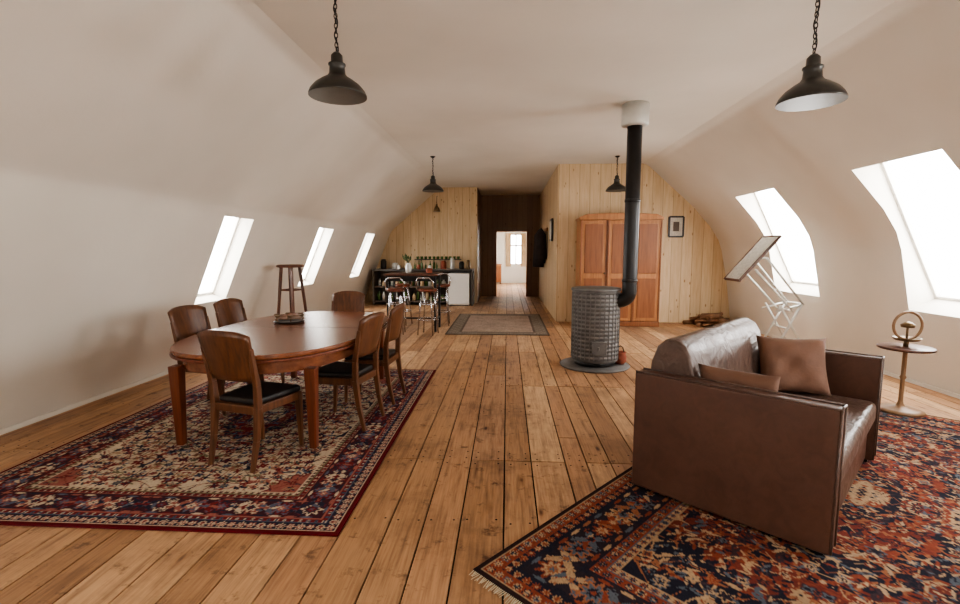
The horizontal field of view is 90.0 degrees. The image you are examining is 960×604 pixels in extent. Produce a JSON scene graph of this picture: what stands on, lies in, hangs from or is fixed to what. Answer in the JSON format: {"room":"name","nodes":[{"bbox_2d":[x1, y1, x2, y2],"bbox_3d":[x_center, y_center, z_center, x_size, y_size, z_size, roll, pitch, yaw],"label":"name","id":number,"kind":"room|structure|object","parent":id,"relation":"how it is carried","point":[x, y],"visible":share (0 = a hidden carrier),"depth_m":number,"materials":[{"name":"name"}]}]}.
{"room":"attic living room","nodes":[
{"label":"attic living room","id":0,"kind":"room"},
{"bbox_2d":[0,0,442,429],"bbox_3d":[-2.678,-0.696,5.315,2.350,3.240,16.800,0,6,3],"label":"wall","id":1,"kind":"structure","parent":0,"point":[130,130],"depth_m":4.18,"materials":[{"name":"paint"}]},
{"bbox_2d":[0,370,167,434],"bbox_3d":[-3.821,0.888,5.551,0.020,0.040,16.800,0,6,3],"label":"baseboard","id":2,"kind":"structure","parent":1,"relation":"attached to","point":[83,402],"depth_m":4.59,"materials":[{"name":"paint"}]},
{"bbox_2d":[197,217,239,295],"bbox_3d":[-3.420,-0.608,6.097,0.523,1.144,0.720,0,6,3],"label":"frame","id":3,"kind":"object","parent":1,"relation":"attached to","point":[236,220],"visible":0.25,"depth_m":6.38,"materials":[{"name":"paint"}]},
{"bbox_2d":[303,228,323,280],"bbox_3d":[-3.256,-0.922,9.000,0.523,1.144,0.770,0,6,3],"label":"frame","id":4,"kind":"object","parent":1,"relation":"attached to","point":[321,229],"visible":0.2,"depth_m":9.32,"materials":[{"name":"paint"}]},
{"bbox_2d":[351,233,367,272],"bbox_3d":[-3.093,-1.234,11.879,0.523,1.144,0.770,0,6,3],"label":"frame","id":5,"kind":"object","parent":1,"relation":"attached to","point":[367,233],"visible":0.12,"depth_m":12.20,"materials":[{"name":"paint"}]},
{"bbox_2d":[365,187,477,302],"bbox_3d":[-1.726,-1.599,13.656,3.310,3.240,0.060,0,6,3],"label":"wall","id":6,"kind":"structure","parent":0,"point":[451,231],"depth_m":13.56,"materials":[{"name":"beige wood"}]},
{"bbox_2d":[414,256,460,259],"bbox_3d":[-1.188,-1.235,13.539,1.300,0.100,0.170,0,6,3],"label":"shelf","id":7,"kind":"object","parent":6,"relation":"attached to","point":[417,257],"visible":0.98,"depth_m":13.48,"materials":[{"name":"brown wood"}]},
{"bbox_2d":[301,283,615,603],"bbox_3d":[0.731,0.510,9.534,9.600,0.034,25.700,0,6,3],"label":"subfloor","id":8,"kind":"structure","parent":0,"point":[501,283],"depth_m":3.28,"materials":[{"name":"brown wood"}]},
{"bbox_2d":[477,188,480,300],"bbox_3d":[-0.047,-1.697,14.558,0.060,3.240,1.940,0,6,3],"label":"wall","id":9,"kind":"structure","parent":0,"point":[478,192],"depth_m":14.42,"materials":[{"name":"beige wood"}]},
{"bbox_2d":[0,283,959,603],"bbox_3d":[0.810,0.488,9.527,9.551,0.022,25.491,0,6,3],"label":"floor","id":10,"kind":"structure","parent":0,"point":[39,565],"depth_m":3.04,"materials":[{"name":"brown wood"}]},
{"bbox_2d":[0,369,435,536],"bbox_3d":[-1.907,1.033,4.330,2.520,0.011,3.500,0,6,3],"label":"rug","id":11,"kind":"object","parent":10,"relation":"on","point":[130,472],"visible":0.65,"depth_m":3.27,"materials":[{"name":"fabric"}]},
{"bbox_2d":[167,305,251,414],"bbox_3d":[-2.542,0.521,4.539,0.553,0.967,0.436,1,6,11],"label":"dining chair","id":12,"kind":"object","parent":11,"relation":"on","point":[186,321],"visible":0.3,"depth_m":4.51,"materials":[{"name":"brown wood"}]},
{"bbox_2d":[213,298,284,385],"bbox_3d":[-2.504,0.448,5.212,0.553,0.967,0.436,1,6,9],"label":"dining chair","id":13,"kind":"object","parent":11,"relation":"on","point":[228,311],"visible":0.23,"depth_m":5.21,"materials":[{"name":"brown wood"}]},
{"bbox_2d":[197,330,303,472],"bbox_3d":[-1.628,0.640,3.439,0.436,0.967,0.553,2,7,19],"label":"dining chair","id":14,"kind":"object","parent":11,"relation":"on","point":[227,355],"visible":1,"depth_m":3.25,"materials":[{"name":"brown wood"}]},
{"bbox_2d":[168,311,388,448],"bbox_3d":[-1.720,0.617,4.597,1.530,0.759,2.490,0,6,3],"label":"dining table","id":15,"kind":"object","parent":11,"relation":"on","point":[324,337],"visible":0.72,"depth_m":3.69,"materials":[{"name":"brown wood"}]},
{"bbox_2d":[273,312,304,323],"bbox_3d":[-1.933,0.164,4.862,0.316,0.085,0.300,0,6,3],"label":"tray","id":16,"kind":"object","parent":15,"relation":"on","point":[290,320],"visible":1,"depth_m":4.84,"materials":[{"name":"brown wood"}]},
{"bbox_2d":[319,291,364,367],"bbox_3d":[-1.708,0.366,5.968,0.436,0.967,0.553,1,6,7],"label":"dining chair","id":17,"kind":"object","parent":11,"relation":"on","point":[342,300],"visible":0.23,"depth_m":6.14,"materials":[{"name":"brown wood"}]},
{"bbox_2d":[319,312,384,430],"bbox_3d":[-1.126,0.563,4.146,0.553,0.967,0.436,1,6,13],"label":"dining chair","id":18,"kind":"object","parent":11,"relation":"on","point":[368,336],"visible":0.88,"depth_m":4.00,"materials":[{"name":"brown wood"}]},
{"bbox_2d":[344,303,405,404],"bbox_3d":[-1.028,0.492,4.803,0.553,0.967,0.436,1,6,7],"label":"dining chair","id":19,"kind":"object","parent":11,"relation":"on","point":[387,356],"visible":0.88,"depth_m":4.63,"materials":[{"name":"brown wood"}]},
{"bbox_2d":[276,264,306,314],"bbox_3d":[-2.866,0.073,7.323,0.399,1.282,0.399,2,7,21],"label":"stool","id":20,"kind":"object","parent":10,"relation":"on","point":[291,289],"visible":0.56,"depth_m":7.21,"materials":[{"name":"brown wood"}]},
{"bbox_2d":[384,277,405,334],"bbox_3d":[-1.504,0.059,8.566,0.370,1.024,0.386,0,6,-2],"label":"bar stool","id":21,"kind":"object","parent":10,"relation":"on","point":[390,290],"visible":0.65,"depth_m":8.46,"materials":[{"name":"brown metal"}]},
{"bbox_2d":[396,281,412,325],"bbox_3d":[-1.561,-0.059,9.660,0.370,1.024,0.386,2,6,17],"label":"bar stool","id":22,"kind":"object","parent":10,"relation":"on","point":[398,284],"visible":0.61,"depth_m":9.58,"materials":[{"name":"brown metal"}]},
{"bbox_2d":[383,272,441,331],"bbox_3d":[-1.244,-0.013,9.086,1.000,1.070,0.640,0,6,3],"label":"bar table","id":23,"kind":"object","parent":10,"relation":"on","point":[404,276],"visible":0.67,"depth_m":8.81,"materials":[{"name":"brown wood"}]},
{"bbox_2d":[402,254,411,272],"bbox_3d":[-1.373,-0.733,8.998,0.180,0.381,0.232,-1,6,-8],"label":"potted plant","id":24,"kind":"object","parent":23,"relation":"on","point":[408,267],"visible":0.99,"depth_m":8.98,"materials":[{"name":"green plant"}]},
{"bbox_2d":[372,268,473,305],"bbox_3d":[-1.545,-0.428,13.339,2.740,0.980,0.740,0,6,3],"label":"cabinet","id":25,"kind":"object","parent":10,"relation":"on","point":[378,285],"depth_m":13.20,"materials":[{"name":"wood"}]},
{"bbox_2d":[381,259,386,268],"bbox_3d":[-2.659,-1.047,13.235,0.160,0.273,0.158,0,6,3],"label":"cooking pot","id":26,"kind":"object","parent":25,"relation":"on","point":[383,261],"visible":0.98,"depth_m":13.17,"materials":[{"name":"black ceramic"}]},
{"bbox_2d":[392,263,397,268],"bbox_3d":[-2.354,-1.004,13.323,0.180,0.168,0.177,0,6,3],"label":"cooking pot","id":27,"kind":"object","parent":25,"relation":"on","point":[394,265],"visible":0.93,"depth_m":13.25,"materials":[{"name":"metal"}]},
{"bbox_2d":[372,268,473,270],"bbox_3d":[-1.545,-0.891,13.289,2.740,0.050,0.740,0,6,3],"label":"countertop","id":28,"kind":"structure","parent":25,"relation":"on","point":[379,269],"depth_m":12.93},
{"bbox_2d":[441,261,445,268],"bbox_3d":[-1.006,-1.027,13.244,0.160,0.231,0.158,0,6,3],"label":"storage jar","id":29,"kind":"object","parent":25,"relation":"on","point":[443,263],"visible":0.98,"depth_m":13.18,"materials":[{"name":"ceramic"}]},
{"bbox_2d":[450,258,454,268],"bbox_3d":[-0.759,-1.062,13.176,0.120,0.315,0.118,0,6,3],"label":"canister","id":30,"kind":"object","parent":25,"relation":"on","point":[452,261],"visible":0.93,"depth_m":13.13,"materials":[{"name":"metal"}]},
{"bbox_2d":[459,261,463,268],"bbox_3d":[-0.507,-1.014,13.217,0.140,0.210,0.138,0,6,3],"label":"storage jar","id":31,"kind":"object","parent":25,"relation":"on","point":[461,264],"visible":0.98,"depth_m":13.16,"materials":[{"name":"black ceramic"}]},
{"bbox_2d":[466,260,469,268],"bbox_3d":[-0.318,-1.012,13.005,0.100,0.252,0.098,0,6,3],"label":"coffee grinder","id":32,"kind":"object","parent":25,"relation":"on","point":[468,261],"visible":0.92,"depth_m":12.97,"materials":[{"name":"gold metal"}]},
{"bbox_2d":[415,277,438,335],"bbox_3d":[-0.928,0.065,8.514,0.370,1.024,0.386,2,6,15],"label":"bar stool","id":33,"kind":"object","parent":10,"relation":"on","point":[433,289],"visible":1,"depth_m":8.43,"materials":[{"name":"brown metal"}]},
{"bbox_2d":[433,273,450,325],"bbox_3d":[-0.764,-0.054,9.616,0.370,1.024,0.386,0,6,0],"label":"bar stool","id":34,"kind":"object","parent":10,"relation":"on","point":[441,285],"visible":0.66,"depth_m":9.51,"materials":[{"name":"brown metal"}]},
{"bbox_2d":[448,272,470,305],"bbox_3d":[-0.553,-0.360,13.175,0.560,0.880,0.630,0,6,3],"label":"refrigerator","id":35,"kind":"object","parent":10,"relation":"on","point":[459,289],"visible":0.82,"depth_m":12.90,"materials":[{"name":"white paint"}]},
{"bbox_2d":[445,314,549,335],"bbox_3d":[0.379,0.433,9.873,1.860,0.011,2.750,0,6,3],"label":"rug","id":36,"kind":"object","parent":10,"relation":"on","point":[464,324],"visible":1,"depth_m":9.52,"materials":[{"name":"fabric"}]},
{"bbox_2d":[497,264,501,283],"bbox_3d":[0.604,-1.253,21.415,0.740,0.880,0.490,0,6,3],"label":"base cabinet","id":37,"kind":"object","parent":10,"relation":"on","point":[498,265],"visible":0.38,"depth_m":21.16,"materials":[{"name":"brown wood"}]},
{"bbox_2d":[560,101,649,373],"bbox_3d":[1.504,-0.782,6.128,0.908,3.235,0.899,-2,6,-17],"label":"wood stove","id":38,"kind":"object","parent":10,"relation":"on","point":[595,320],"visible":0.99,"depth_m":5.94,"materials":[{"name":"metal"}]},
{"bbox_2d":[615,345,626,364],"bbox_3d":[1.828,0.685,6.257,0.160,0.246,0.160,0,6,3],"label":"clay pot","id":39,"kind":"object","parent":38,"relation":"on","point":[622,356],"visible":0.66,"depth_m":6.20,"materials":[{"name":"ceramic"}]},
{"bbox_2d":[575,213,663,326],"bbox_3d":[2.739,-0.641,9.588,1.610,2.210,0.620,0,6,3],"label":"wardrobe","id":40,"kind":"object","parent":10,"relation":"on","point":[600,236],"visible":0.67,"depth_m":9.31,"materials":[{"name":"brown wood"}]},
{"bbox_2d":[682,312,729,326],"bbox_3d":[4.555,0.328,9.524,0.906,0.296,0.632,0,6,3],"label":"firewood pile","id":41,"kind":"object","parent":10,"relation":"on","point":[704,319],"visible":0.91,"depth_m":9.35,"materials":[{"name":"brown wood"}]},
{"bbox_2d":[469,411,959,603],"bbox_3d":[2.340,1.183,2.948,4.450,0.011,2.350,-6,9,-44],"label":"rug","id":42,"kind":"object","parent":10,"relation":"on","point":[898,540],"visible":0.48,"depth_m":2.38,"materials":[{"name":"fabric"}]},
{"bbox_2d":[632,318,884,555],"bbox_3d":[1.887,0.674,3.178,1.602,0.950,1.037,-6,9,-44],"label":"leather sofa","id":43,"kind":"object","parent":42,"relation":"on","point":[784,465],"visible":0.96,"depth_m":2.67,"materials":[{"name":"brown leather"}]},
{"bbox_2d":[651,318,760,376],"bbox_3d":[1.656,0.500,3.393,1.370,0.650,0.340,-6,9,-44],"label":"cushion","id":44,"kind":"object","parent":43,"relation":"on","point":[732,344],"depth_m":3.13,"materials":[{"name":"leather"}]},
{"bbox_2d":[698,363,780,391],"bbox_3d":[1.487,0.558,2.764,0.431,0.365,0.195,6,9,44],"label":"throw pillow","id":45,"kind":"object","parent":43,"relation":"on","point":[766,382],"visible":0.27,"depth_m":2.68,"materials":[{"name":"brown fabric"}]},
{"bbox_2d":[756,335,831,396],"bbox_3d":[2.278,0.458,3.500,0.465,0.389,0.235,1,6,13],"label":"throw pillow","id":46,"kind":"object","parent":43,"relation":"on","point":[800,364],"visible":0.92,"depth_m":3.44,"materials":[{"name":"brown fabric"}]},
{"bbox_2d":[778,391,875,481],"bbox_3d":[1.976,0.781,3.099,1.370,0.155,0.770,-6,9,-44],"label":"seat cushion","id":47,"kind":"object","parent":43,"relation":"on","point":[861,413],"depth_m":3.04,"materials":[{"name":"leather"}]},
{"bbox_2d":[876,311,936,416],"bbox_3d":[3.910,0.546,4.422,0.420,0.937,0.420,0,6,3],"label":"stand","id":48,"kind":"object","parent":42,"relation":"on","point":[898,408],"visible":0.99,"depth_m":4.39,"materials":[{"name":"brown wood"}]},
{"bbox_2d":[900,321,915,338],"bbox_3d":[3.910,0.261,4.391,0.110,0.170,0.108,0,6,3],"label":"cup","id":49,"kind":"object","parent":48,"relation":"on","point":[907,325],"depth_m":4.38,"materials":[{"name":"gold metal"}]},
{"bbox_2d":[723,235,803,338],"bbox_3d":[4.248,-0.122,7.101,1.073,1.711,0.484,0,6,3],"label":"table","id":50,"kind":"object","parent":10,"relation":"on","point":[764,244],"visible":0.9,"depth_m":6.99,"materials":[{"name":"wood"}]},
{"bbox_2d":[481,195,539,295],"bbox_3d":[0.974,-1.801,15.516,1.870,3.240,0.100,0,6,3],"label":"wall","id":51,"kind":"structure","parent":0,"point":[498,212],"depth_m":15.40,"materials":[{"name":"brown wood"}]},
{"bbox_2d":[495,230,528,295],"bbox_3d":[1.019,-1.259,15.572,1.080,2.150,0.140,0,6,3],"label":"door frame","id":52,"kind":"structure","parent":51,"relation":"in","point":[496,231],"depth_m":15.48,"materials":[{"name":"brown wood"}]},
{"bbox_2d":[497,232,525,282],"bbox_3d":[1.388,-2.270,21.890,2.700,2.800,0.100,0,6,3],"label":"wall","id":53,"kind":"structure","parent":0,"point":[515,273],"depth_m":21.91,"materials":[{"name":"paint"}]},
{"bbox_2d":[506,233,525,266],"bbox_3d":[1.631,-2.354,21.736,0.900,1.500,0.039,0,6,3],"label":"window curtain","id":54,"kind":"object","parent":53,"relation":"hanging from","point":[508,235],"visible":0.99,"depth_m":21.74,"materials":[{"name":"fabric"}]},
{"bbox_2d":[511,234,520,263],"bbox_3d":[1.638,-2.392,21.862,0.660,1.410,0.050,0,6,3],"label":"frame","id":55,"kind":"object","parent":53,"relation":"attached to","point":[515,245],"visible":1,"depth_m":21.83,"materials":[{"name":"white wood"}]},
{"bbox_2d":[539,165,557,319],"bbox_3d":[1.782,-1.497,12.713,0.060,3.240,5.440,0,6,3],"label":"wall","id":56,"kind":"structure","parent":0,"point":[548,196],"depth_m":11.66,"materials":[{"name":"brown wood"}]},
{"bbox_2d":[533,228,547,266],"bbox_3d":[1.605,-1.448,12.950,0.310,1.030,1.600,0,6,3],"label":"coats","id":57,"kind":"object","parent":56,"relation":"attached to","point":[539,248],"visible":1,"depth_m":12.27,"materials":[{"name":"black fabric"}]},
{"bbox_2d":[549,218,552,240],"bbox_3d":[1.615,-1.634,10.914,0.034,0.500,0.500,0,6,3],"label":"framed picture","id":58,"kind":"object","parent":56,"relation":"attached to","point":[551,219],"visible":1,"depth_m":10.69,"materials":[{"name":"black wood"}]},
{"bbox_2d":[252,0,895,194],"bbox_3d":[0.803,-2.394,5.942,4.510,0.001,18.800,0,6,3],"label":"ceiling","id":59,"kind":"structure","parent":0,"point":[502,94],"depth_m":4.55,"materials":[{"name":"paint"}]},
{"bbox_2d":[308,0,366,104],"bbox_3d":[-0.978,-1.763,3.270,0.390,0.702,0.390,0,6,3],"label":"pendant lamp","id":60,"kind":"object","parent":59,"relation":"hanging from","point":[335,88],"visible":1,"depth_m":3.24,"materials":[{"name":"metal"}]},
{"bbox_2d":[422,156,443,192],"bbox_3d":[-0.884,-2.405,9.008,0.400,0.642,0.400,0,6,3],"label":"pendant lamp","id":61,"kind":"object","parent":59,"relation":"hanging from","point":[432,187],"visible":1,"depth_m":8.95,"materials":[{"name":"metal"}]},
{"bbox_2d":[433,196,439,211],"bbox_3d":[-1.192,-2.727,13.308,0.200,0.458,0.310,0,6,3],"label":"pendant lamp","id":62,"kind":"object","parent":59,"relation":"hanging from","point":[436,209],"depth_m":13.22,"materials":[{"name":"black metal"}]},
{"bbox_2d":[606,155,624,191],"bbox_3d":[2.559,-2.400,8.964,0.400,0.642,0.400,0,6,3],"label":"pendant lamp","id":63,"kind":"object","parent":59,"relation":"hanging from","point":[616,186],"visible":0.94,"depth_m":8.92,"materials":[{"name":"metal"}]},
{"bbox_2d":[775,0,847,111],"bbox_3d":[2.080,-1.663,2.976,0.380,0.826,0.380,0,6,3],"label":"pendant lamp","id":64,"kind":"object","parent":59,"relation":"hanging from","point":[814,91],"visible":1,"depth_m":2.96,"materials":[{"name":"metal"}]},
{"bbox_2d":[555,163,729,322],"bbox_3d":[3.389,-1.191,9.885,3.590,3.240,0.060,0,6,3],"label":"wall","id":65,"kind":"structure","parent":0,"point":[692,283],"depth_m":9.84,"materials":[{"name":"beige wood"}]},
{"bbox_2d":[668,216,684,237],"bbox_3d":[3.991,-1.530,9.764,0.315,0.435,0.030,0,6,3],"label":"framed picture","id":66,"kind":"object","parent":65,"relation":"attached to","point":[675,223],"visible":1,"depth_m":9.76,"materials":[{"name":"beige paper"}]},
{"bbox_2d":[670,218,682,235],"bbox_3d":[3.991,-1.530,9.768,0.260,0.380,0.014,0,6,3],"label":"print","id":67,"kind":"object","parent":66,"relation":"attached to","point":[676,224],"depth_m":9.76,"materials":[{"name":"paper"}]},
{"bbox_2d":[643,0,959,393],"bbox_3d":[3.937,-0.467,3.202,2.078,3.240,13.300,0,6,3],"label":"wall","id":68,"kind":"structure","parent":0,"point":[898,69],"depth_m":5.51,"materials":[{"name":"paint"}]},
{"bbox_2d":[754,192,817,285],"bbox_3d":[4.845,-1.041,7.396,0.815,1.625,1.220,0,6,3],"label":"frame","id":69,"kind":"object","parent":68,"relation":"attached to","point":[757,195],"visible":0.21,"depth_m":7.92,"materials":[{"name":"paint"}]},
{"bbox_2d":[760,331,959,398],"bbox_3d":[4.777,1.128,3.328,0.020,0.040,13.300,0,6,3],"label":"baseboard","id":70,"kind":"structure","parent":68,"relation":"attached to","point":[912,381],"depth_m":5.31,"materials":[{"name":"paint"}]},
{"bbox_2d":[880,162,959,301],"bbox_3d":[4.695,-0.753,4.740,0.815,1.625,1.170,0,6,3],"label":"frame","id":71,"kind":"object","parent":68,"relation":"attached to","point":[894,188],"visible":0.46,"depth_m":5.25,"materials":[{"name":"paint"}]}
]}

